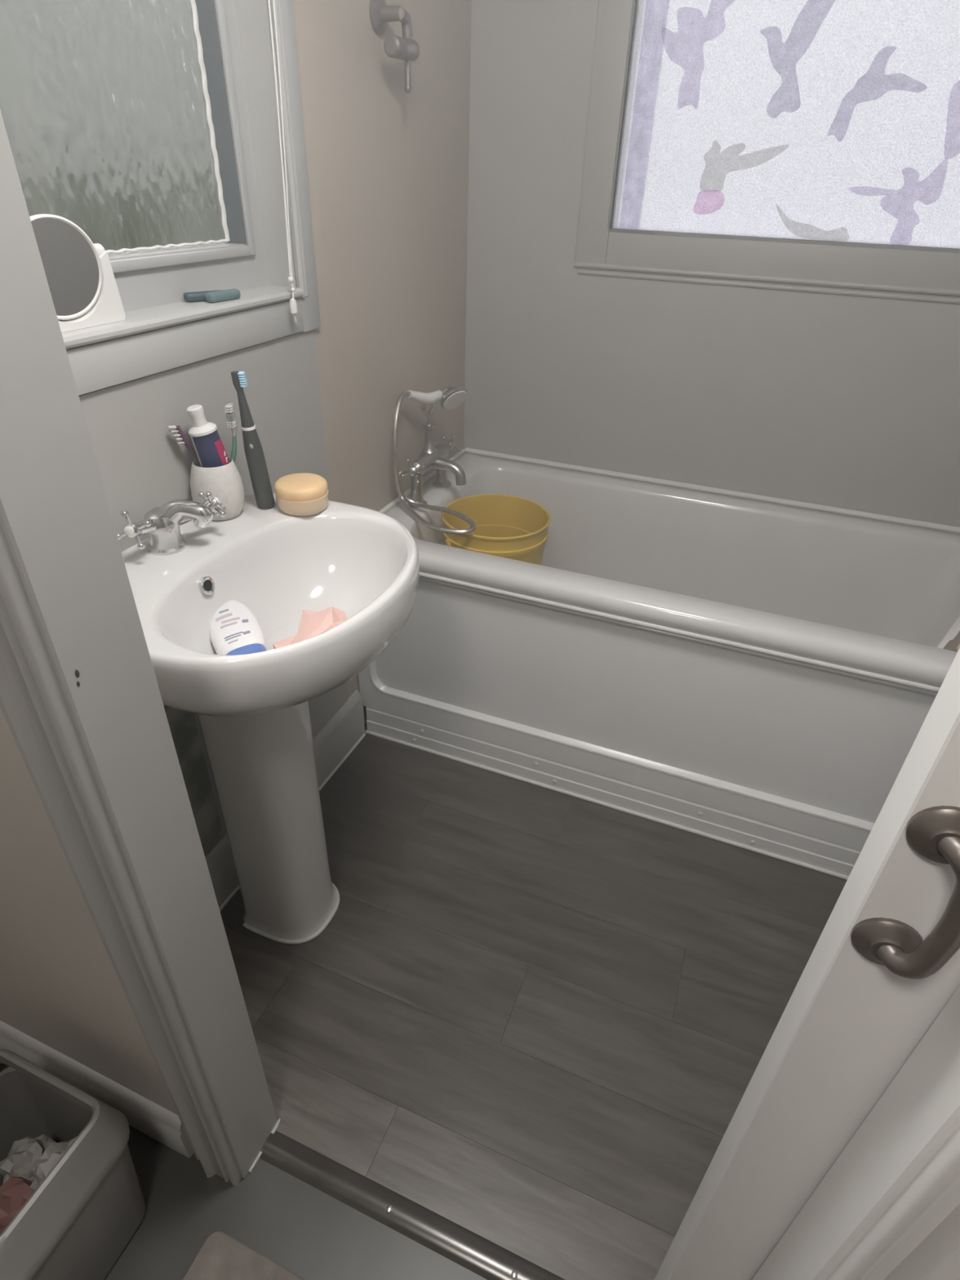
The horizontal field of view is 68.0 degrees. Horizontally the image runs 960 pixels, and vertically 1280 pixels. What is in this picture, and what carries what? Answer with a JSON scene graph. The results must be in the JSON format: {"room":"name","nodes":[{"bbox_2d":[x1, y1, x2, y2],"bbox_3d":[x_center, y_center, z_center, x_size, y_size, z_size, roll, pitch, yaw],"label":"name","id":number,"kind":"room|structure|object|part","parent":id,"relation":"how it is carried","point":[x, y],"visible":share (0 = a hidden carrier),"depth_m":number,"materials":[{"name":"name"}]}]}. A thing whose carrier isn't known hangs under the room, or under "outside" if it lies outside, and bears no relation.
{"room":"bathroom","nodes":[
{"label":"bathroom","id":0,"kind":"room"},
{"bbox_2d":[0,707,177,1115],"bbox_3d":[0.028,0.046,0.458,2.700,2.020,0.077,14,35,17],"label":"wall","id":1,"kind":"structure","parent":0,"point":[60,987],"depth_m":0.91,"materials":[{"name":"paint"}]},
{"bbox_2d":[0,1020,194,1158],"bbox_3d":[-0.859,0.660,1.219,0.886,0.106,0.014,14,35,17],"label":"baseboard","id":2,"kind":"structure","parent":1,"relation":"attached to","point":[150,1118],"depth_m":1.12,"materials":[{"name":"white paint"}]},
{"bbox_2d":[0,522,241,1186],"bbox_3d":[-0.380,-0.016,0.549,0.090,2.000,0.024,14,35,17],"label":"trim","id":3,"kind":"structure","parent":1,"relation":"attached to","point":[33,705],"depth_m":0.68,"materials":[{"name":"grey paint"}]},
{"bbox_2d":[0,109,280,1178],"bbox_3d":[-0.321,-0.024,0.583,0.027,1.980,0.089,14,35,17],"label":"door frame","id":4,"kind":"structure","parent":1,"relation":"attached to","point":[56,521],"depth_m":0.60,"materials":[{"name":"grey paint"}]},
{"bbox_2d":[653,648,959,1279],"bbox_3d":[0.514,0.169,0.354,0.550,1.951,0.076,14,35,17],"label":"door","id":5,"kind":"structure","parent":1,"relation":"in","point":[884,964],"depth_m":0.54,"materials":[{"name":"paint"}]},
{"bbox_2d":[751,986,959,1279],"bbox_3d":[0.316,0.139,0.370,0.018,1.980,0.070,14,35,17],"label":"door frame","id":6,"kind":"structure","parent":1,"relation":"attached to","point":[918,1112],"depth_m":0.53,"materials":[{"name":"paint"}]},
{"bbox_2d":[825,1125,959,1279],"bbox_3d":[0.339,0.162,0.318,0.090,2.000,0.024,14,35,17],"label":"trim","id":7,"kind":"structure","parent":1,"relation":"attached to","point":[917,1237],"depth_m":0.49,"materials":[{"name":"paint"}]},
{"bbox_2d":[81,0,471,724],"bbox_3d":[-0.378,-0.569,1.369,0.110,2.020,1.657,14,35,17],"label":"wall","id":8,"kind":"structure","parent":0,"point":[388,166],"depth_m":1.53,"materials":[{"name":"paint"}]},
{"bbox_2d":[0,0,320,395],"bbox_3d":[-0.494,-0.741,0.824,0.115,0.820,0.838,14,35,17],"label":"window","id":9,"kind":"structure","parent":8,"relation":"in","point":[150,127],"depth_m":1.05,"materials":[{"name":"plastic"}]},
{"bbox_2d":[29,213,125,332],"bbox_3d":[-0.521,-0.450,0.875,0.032,0.126,0.167,14,35,17],"label":"vanity mirror","id":10,"kind":"object","parent":9,"relation":"on","point":[81,279],"visible":0.64,"depth_m":0.90,"materials":[{"name":"white plastic"}]},
{"bbox_2d":[31,217,98,315],"bbox_3d":[-0.519,-0.456,0.874,0.011,0.107,0.108,21,38,26],"label":"mirror glass","id":11,"kind":"object","parent":10,"relation":"attached to","point":[69,258],"depth_m":0.88,"materials":[{"name":"silver metal"}]},
{"bbox_3d":[-0.496,-0.501,0.919,0.017,0.017,0.021,14,35,17],"label":"pivot knob","id":12,"kind":"part","parent":10,"relation":"part of","materials":[{"name":"white plastic"}]},
{"bbox_3d":[-0.539,-0.754,0.840,0.004,0.534,0.600,14,35,17],"label":"glass pane","id":13,"kind":"part","parent":9,"relation":"part of","materials":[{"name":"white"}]},
{"bbox_3d":[-0.526,-0.747,0.836,0.045,0.665,0.720,14,35,17],"label":"frame","id":14,"kind":"part","parent":9,"relation":"part of","materials":[{"name":"plastic"}]},
{"bbox_3d":[-0.504,-0.455,1.013,0.115,0.016,0.718,14,35,17],"label":"sill","id":15,"kind":"part","parent":9,"relation":"part of","materials":[{"name":"white paint"}]},
{"bbox_2d":[183,288,240,302],"bbox_3d":[-0.417,-0.541,1.120,0.088,0.014,0.038,-25,42,-35],"label":"peg","id":16,"kind":"object","parent":9,"relation":"on","point":[217,295],"visible":1,"depth_m":1.11,"materials":[{"name":"teal plastic"}]},
{"bbox_3d":[-0.432,-0.542,1.121,0.068,0.013,0.016,-25,42,-35],"label":"peg arm","id":17,"kind":"part","parent":16,"relation":"part of","materials":[{"name":"teal plastic"}]},
{"bbox_3d":[-0.406,-0.545,1.126,0.016,0.014,0.064,18,37,23],"label":"peg arm","id":18,"kind":"part","parent":16,"relation":"part of","materials":[{"name":"teal plastic"}]},
{"bbox_2d":[267,0,297,322],"bbox_3d":[-0.309,-0.874,1.067,0.013,0.734,0.045,14,35,17],"label":"blind cord","id":19,"kind":"object","parent":9,"relation":"hanging from","point":[293,304],"visible":1,"depth_m":1.14,"materials":[{"name":"white plastic"}]},
{"bbox_3d":[-0.311,-0.904,1.045,0.004,0.660,0.024,11,34,13],"label":"cord","id":20,"kind":"part","parent":19,"relation":"part of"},
{"bbox_3d":[-0.308,-0.904,1.054,0.003,0.670,0.033,13,35,16],"label":"cord","id":21,"kind":"part","parent":19,"relation":"part of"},
{"bbox_2d":[163,705,223,857],"bbox_3d":[-0.578,0.285,1.204,0.002,0.475,0.320,14,35,17],"label":"wall panel","id":22,"kind":"object","parent":8,"relation":"attached to","point":[183,726],"visible":0.21,"depth_m":1.33,"materials":[{"name":"grey paint"}]},
{"bbox_2d":[79,328,348,835],"bbox_3d":[-0.485,0.000,1.281,0.003,0.920,0.836,14,35,17],"label":"wall panel","id":23,"kind":"object","parent":8,"relation":"attached to","point":[142,467],"visible":0.29,"depth_m":1.14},
{"bbox_2d":[204,689,365,911],"bbox_3d":[-0.486,0.419,1.570,0.023,0.147,0.892,14,35,17],"label":"baseboard","id":24,"kind":"structure","parent":8,"relation":"attached to","point":[345,730],"depth_m":1.77,"materials":[{"name":"white paint"}]},
{"bbox_2d":[368,0,419,93],"bbox_3d":[-0.160,-1.116,1.333,0.064,0.144,0.091,14,35,17],"label":"wall bracket","id":25,"kind":"object","parent":8,"relation":"attached to","point":[407,50],"visible":1,"depth_m":1.31,"materials":[{"name":"grey metal"}]},
{"bbox_3d":[-0.167,-1.150,1.308,0.050,0.060,0.060,14,35,17],"label":"wall plate","id":26,"kind":"part","parent":25,"relation":"part of","materials":[{"name":"grey metal"}]},
{"bbox_3d":[-0.140,-1.146,1.322,0.020,0.041,0.042,14,35,17],"label":"arm","id":27,"kind":"part","parent":25,"relation":"part of","materials":[{"name":"grey metal"}]},
{"bbox_3d":[-0.139,-1.088,1.370,0.014,0.057,0.015,14,35,17],"label":"stem","id":28,"kind":"part","parent":25,"relation":"part of","materials":[{"name":"grey metal"}]},
{"bbox_2d":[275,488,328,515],"bbox_3d":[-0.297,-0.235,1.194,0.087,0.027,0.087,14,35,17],"label":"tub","id":29,"kind":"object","parent":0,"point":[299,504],"depth_m":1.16,"materials":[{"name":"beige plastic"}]},
{"bbox_2d":[104,724,847,1279],"bbox_3d":[-0.051,0.978,0.931,2.700,0.060,3.635,14,35,17],"label":"floor","id":30,"kind":"structure","parent":0,"point":[538,1019],"depth_m":1.30,"materials":[{"name":"grey laminate"}]},
{"bbox_2d":[0,1048,145,1279],"bbox_3d":[-0.613,0.743,0.943,0.238,0.284,0.234,14,35,17],"label":"waste bin","id":31,"kind":"object","parent":30,"relation":"on","point":[78,1221],"visible":0.91,"depth_m":0.93,"materials":[{"name":"grey plastic"}]},
{"bbox_2d":[0,1177,33,1234],"bbox_3d":[-0.623,0.767,0.943,0.095,0.080,0.096,-10,35,-18],"label":"crumpled paper","id":32,"kind":"object","parent":31,"relation":"in","point":[15,1192],"visible":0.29,"depth_m":0.94,"materials":[{"name":"pink paper"}]},
{"bbox_2d":[0,1133,56,1184],"bbox_3d":[-0.638,0.739,1.006,0.076,0.071,0.070,14,35,17],"label":"crumpled tissue","id":33,"kind":"object","parent":31,"relation":"in","point":[24,1153],"visible":0.52,"depth_m":0.99,"materials":[{"name":"white paper"}]},
{"bbox_2d":[30,1136,77,1192],"bbox_3d":[-0.549,0.702,0.937,0.074,0.078,0.071,-11,35,-19],"label":"crumpled tissue","id":34,"kind":"object","parent":31,"relation":"in","point":[54,1152],"visible":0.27,"depth_m":0.92,"materials":[{"name":"white paper"}]},
{"bbox_2d":[182,1231,305,1279],"bbox_3d":[-0.177,1.141,0.616,0.772,0.006,0.786,14,35,17],"label":"mat","id":35,"kind":"object","parent":30,"relation":"on","point":[221,1256],"visible":1,"depth_m":1.00,"materials":[{"name":"fabric"}]},
{"bbox_2d":[121,493,418,944],"bbox_3d":[-0.323,0.231,1.254,0.418,0.818,0.500,14,35,17],"label":"basin","id":36,"kind":"object","parent":30,"relation":"on","point":[252,710],"visible":0.88,"depth_m":1.15,"materials":[{"name":"white ceramic"}]},
{"bbox_2d":[116,491,226,555],"bbox_3d":[-0.451,-0.169,1.040,0.159,0.077,0.076,-23,41,-32],"label":"tap","id":37,"kind":"object","parent":36,"relation":"on","point":[162,524],"visible":1,"depth_m":1.03,"materials":[{"name":"silver metal"}]},
{"bbox_3d":[-0.475,-0.164,1.007,0.049,0.051,0.072,14,35,17],"label":"crosshead handle","id":38,"kind":"part","parent":37,"relation":"part of","materials":[{"name":"silver metal"}]},
{"bbox_3d":[-0.435,-0.180,1.041,0.087,0.050,0.038,-3,34,-8],"label":"spout","id":39,"kind":"part","parent":37,"relation":"part of","materials":[{"name":"silver metal"}]},
{"bbox_3d":[-0.433,-0.197,1.063,0.093,0.050,0.049,-17,38,-26],"label":"crosshead handle","id":40,"kind":"part","parent":37,"relation":"part of","materials":[{"name":"silver metal"}]},
{"bbox_2d":[189,456,244,520],"bbox_3d":[-0.422,-0.244,1.144,0.081,0.090,0.081,14,35,17],"label":"mug","id":41,"kind":"object","parent":36,"relation":"on","point":[224,482],"visible":0.7,"depth_m":1.11,"materials":[{"name":"white ceramic"}]},
{"bbox_2d":[166,425,200,466],"bbox_3d":[-0.437,-0.274,1.116,0.076,0.135,0.014,-19,39,-29],"label":"toothbrush","id":42,"kind":"object","parent":41,"relation":"in","point":[178,429],"visible":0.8,"depth_m":1.08,"materials":[{"name":"plastic"}]},
{"bbox_2d":[186,404,230,467],"bbox_3d":[-0.419,-0.292,1.116,0.043,0.152,0.061,25,40,30],"label":"toothpaste tube","id":43,"kind":"object","parent":41,"relation":"in","point":[210,450],"visible":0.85,"depth_m":1.09,"materials":[{"name":"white plastic"}]},
{"bbox_2d":[224,402,236,462],"bbox_3d":[-0.399,-0.296,1.129,0.039,0.153,0.019,0,33,-3],"label":"toothbrush","id":44,"kind":"object","parent":41,"relation":"in","point":[229,407],"visible":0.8,"depth_m":1.10,"materials":[{"name":"green plastic"}]},
{"bbox_3d":[-0.402,-0.276,1.142,0.037,0.106,0.009,-9,35,-17],"label":"handle","id":45,"kind":"part","parent":44,"relation":"part of","materials":[{"name":"green plastic"}]},
{"bbox_2d":[208,600,266,655],"bbox_3d":[-0.357,-0.010,1.042,0.072,0.050,0.148,-14,37,-23],"label":"shampoo bottle","id":46,"kind":"object","parent":36,"relation":"in","point":[234,628],"visible":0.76,"depth_m":1.02,"materials":[{"name":"white plastic"}]},
{"bbox_2d":[231,370,275,509],"bbox_3d":[-0.360,-0.316,1.140,0.035,0.219,0.033,14,35,17],"label":"electric toothbrush","id":47,"kind":"object","parent":36,"relation":"on","point":[255,456],"visible":1,"depth_m":1.14,"materials":[{"name":"grey plastic"}]},
{"bbox_3d":[-0.361,-0.280,1.163,0.034,0.133,0.033,14,35,17],"label":"handle","id":48,"kind":"part","parent":47,"relation":"part of","materials":[{"name":"grey plastic"}]},
{"bbox_3d":[-0.314,-0.033,1.080,0.418,0.186,0.500,14,35,17],"label":"bowl","id":49,"kind":"part","parent":36,"relation":"part of","materials":[{"name":"white ceramic"}]},
{"bbox_2d":[274,472,328,515],"bbox_3d":[-0.297,-0.244,1.188,0.087,0.048,0.087,14,35,17],"label":"soap dish","id":50,"kind":"object","parent":36,"relation":"on","point":[301,494],"visible":1,"depth_m":1.16,"materials":[{"name":"beige plastic"}]},
{"bbox_2d":[272,606,346,648],"bbox_3d":[-0.228,0.000,1.015,0.129,0.077,0.111,14,35,17],"label":"wrapper","id":51,"kind":"object","parent":36,"relation":"in","point":[312,623],"visible":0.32,"depth_m":1.01,"materials":[{"name":"pink plastic"}]},
{"bbox_2d":[259,1130,564,1279],"bbox_3d":[-0.028,0.873,1.029,0.674,0.009,0.042,14,35,17],"label":"threshold strip","id":52,"kind":"object","parent":30,"relation":"on","point":[464,1247],"visible":1,"depth_m":1.06,"materials":[{"name":"metal"}]},
{"bbox_2d":[358,447,959,879],"bbox_3d":[0.507,0.002,1.851,1.508,0.592,0.707,14,35,17],"label":"bathtub","id":53,"kind":"object","parent":30,"relation":"on","point":[758,673],"visible":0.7,"depth_m":1.67,"materials":[{"name":"white plastic"}]},
{"bbox_2d":[400,401,466,508],"bbox_3d":[-0.093,-0.479,1.816,0.131,0.240,0.263,14,35,17],"label":"mixer tap","id":54,"kind":"object","parent":53,"relation":"on","point":[433,456],"visible":0.99,"depth_m":1.81,"materials":[{"name":"silver metal"}]},
{"bbox_3d":[-0.160,-0.419,1.753,0.056,0.059,0.053,14,35,17],"label":"crosshead handle","id":55,"kind":"part","parent":54,"relation":"part of","materials":[{"name":"silver metal"}]},
{"bbox_2d":[391,386,475,534],"bbox_3d":[-0.115,-0.450,1.724,0.192,0.272,0.357,-1,34,-5],"label":"handset","id":56,"kind":"object","parent":54,"relation":"on","point":[451,397],"visible":1,"depth_m":1.73,"materials":[{"name":"silver plastic"}]},
{"bbox_3d":[-0.133,-0.597,1.742,0.028,0.046,0.118,22,38,27],"label":"handle","id":57,"kind":"part","parent":56,"relation":"part of","materials":[{"name":"white plastic"}]},
{"bbox_3d":[-0.062,-0.606,1.799,0.050,0.054,0.062,14,35,17],"label":"spray plate","id":58,"kind":"part","parent":56,"relation":"part of","materials":[{"name":"white plastic"}]},
{"bbox_3d":[-0.079,-0.437,1.836,0.099,0.066,0.034,14,35,17],"label":"spout","id":59,"kind":"part","parent":54,"relation":"part of","materials":[{"name":"silver metal"}]},
{"bbox_3d":[-0.081,-0.524,1.917,0.059,0.059,0.052,14,35,17],"label":"crosshead handle","id":60,"kind":"part","parent":54,"relation":"part of","materials":[{"name":"silver metal"}]},
{"bbox_2d":[439,493,551,564],"bbox_3d":[0.033,-0.160,1.891,0.280,0.376,0.280,14,35,17],"label":"bucket","id":61,"kind":"object","parent":53,"relation":"in","point":[508,526],"visible":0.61,"depth_m":1.87,"materials":[{"name":"yellow plastic"}]},
{"bbox_3d":[0.003,-0.284,1.879,0.286,0.056,0.144,-16,37,-25],"label":"carry handle","id":62,"kind":"part","parent":61,"relation":"part of","materials":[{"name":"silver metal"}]},
{"bbox_3d":[0.385,0.154,1.583,1.506,0.454,0.026,14,35,17],"label":"panel","id":63,"kind":"part","parent":53,"relation":"part of","materials":[{"name":"plastic"}]},
{"bbox_3d":[0.520,-0.244,1.700,1.508,0.015,0.686,14,35,17],"label":"sealing trim","id":64,"kind":"part","parent":53,"relation":"part of","materials":[{"name":"white plastic"}]},
{"bbox_2d":[937,615,959,651],"bbox_3d":[1.071,-0.073,1.446,0.122,0.123,0.408,29,42,35],"label":"folded towel","id":65,"kind":"object","parent":53,"relation":"on","point":[951,641],"visible":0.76,"depth_m":1.39,"materials":[{"name":"white fabric"}]},
{"bbox_2d":[463,0,959,527],"bbox_3d":[0.678,-0.790,1.762,1.732,2.020,0.080,14,35,17],"label":"wall","id":66,"kind":"structure","parent":0,"point":[852,402],"depth_m":1.80,"materials":[{"name":"white paint"}]},
{"bbox_2d":[573,0,959,304],"bbox_3d":[0.828,-1.184,1.425,1.215,0.884,0.080,14,35,17],"label":"window","id":67,"kind":"structure","parent":66,"relation":"in","point":[833,121],"depth_m":1.55,"materials":[{"name":"glass"}]},
{"bbox_3d":[0.803,-0.810,1.635,1.215,0.027,0.015,14,35,17],"label":"moulding","id":68,"kind":"part","parent":67,"relation":"part of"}
]}

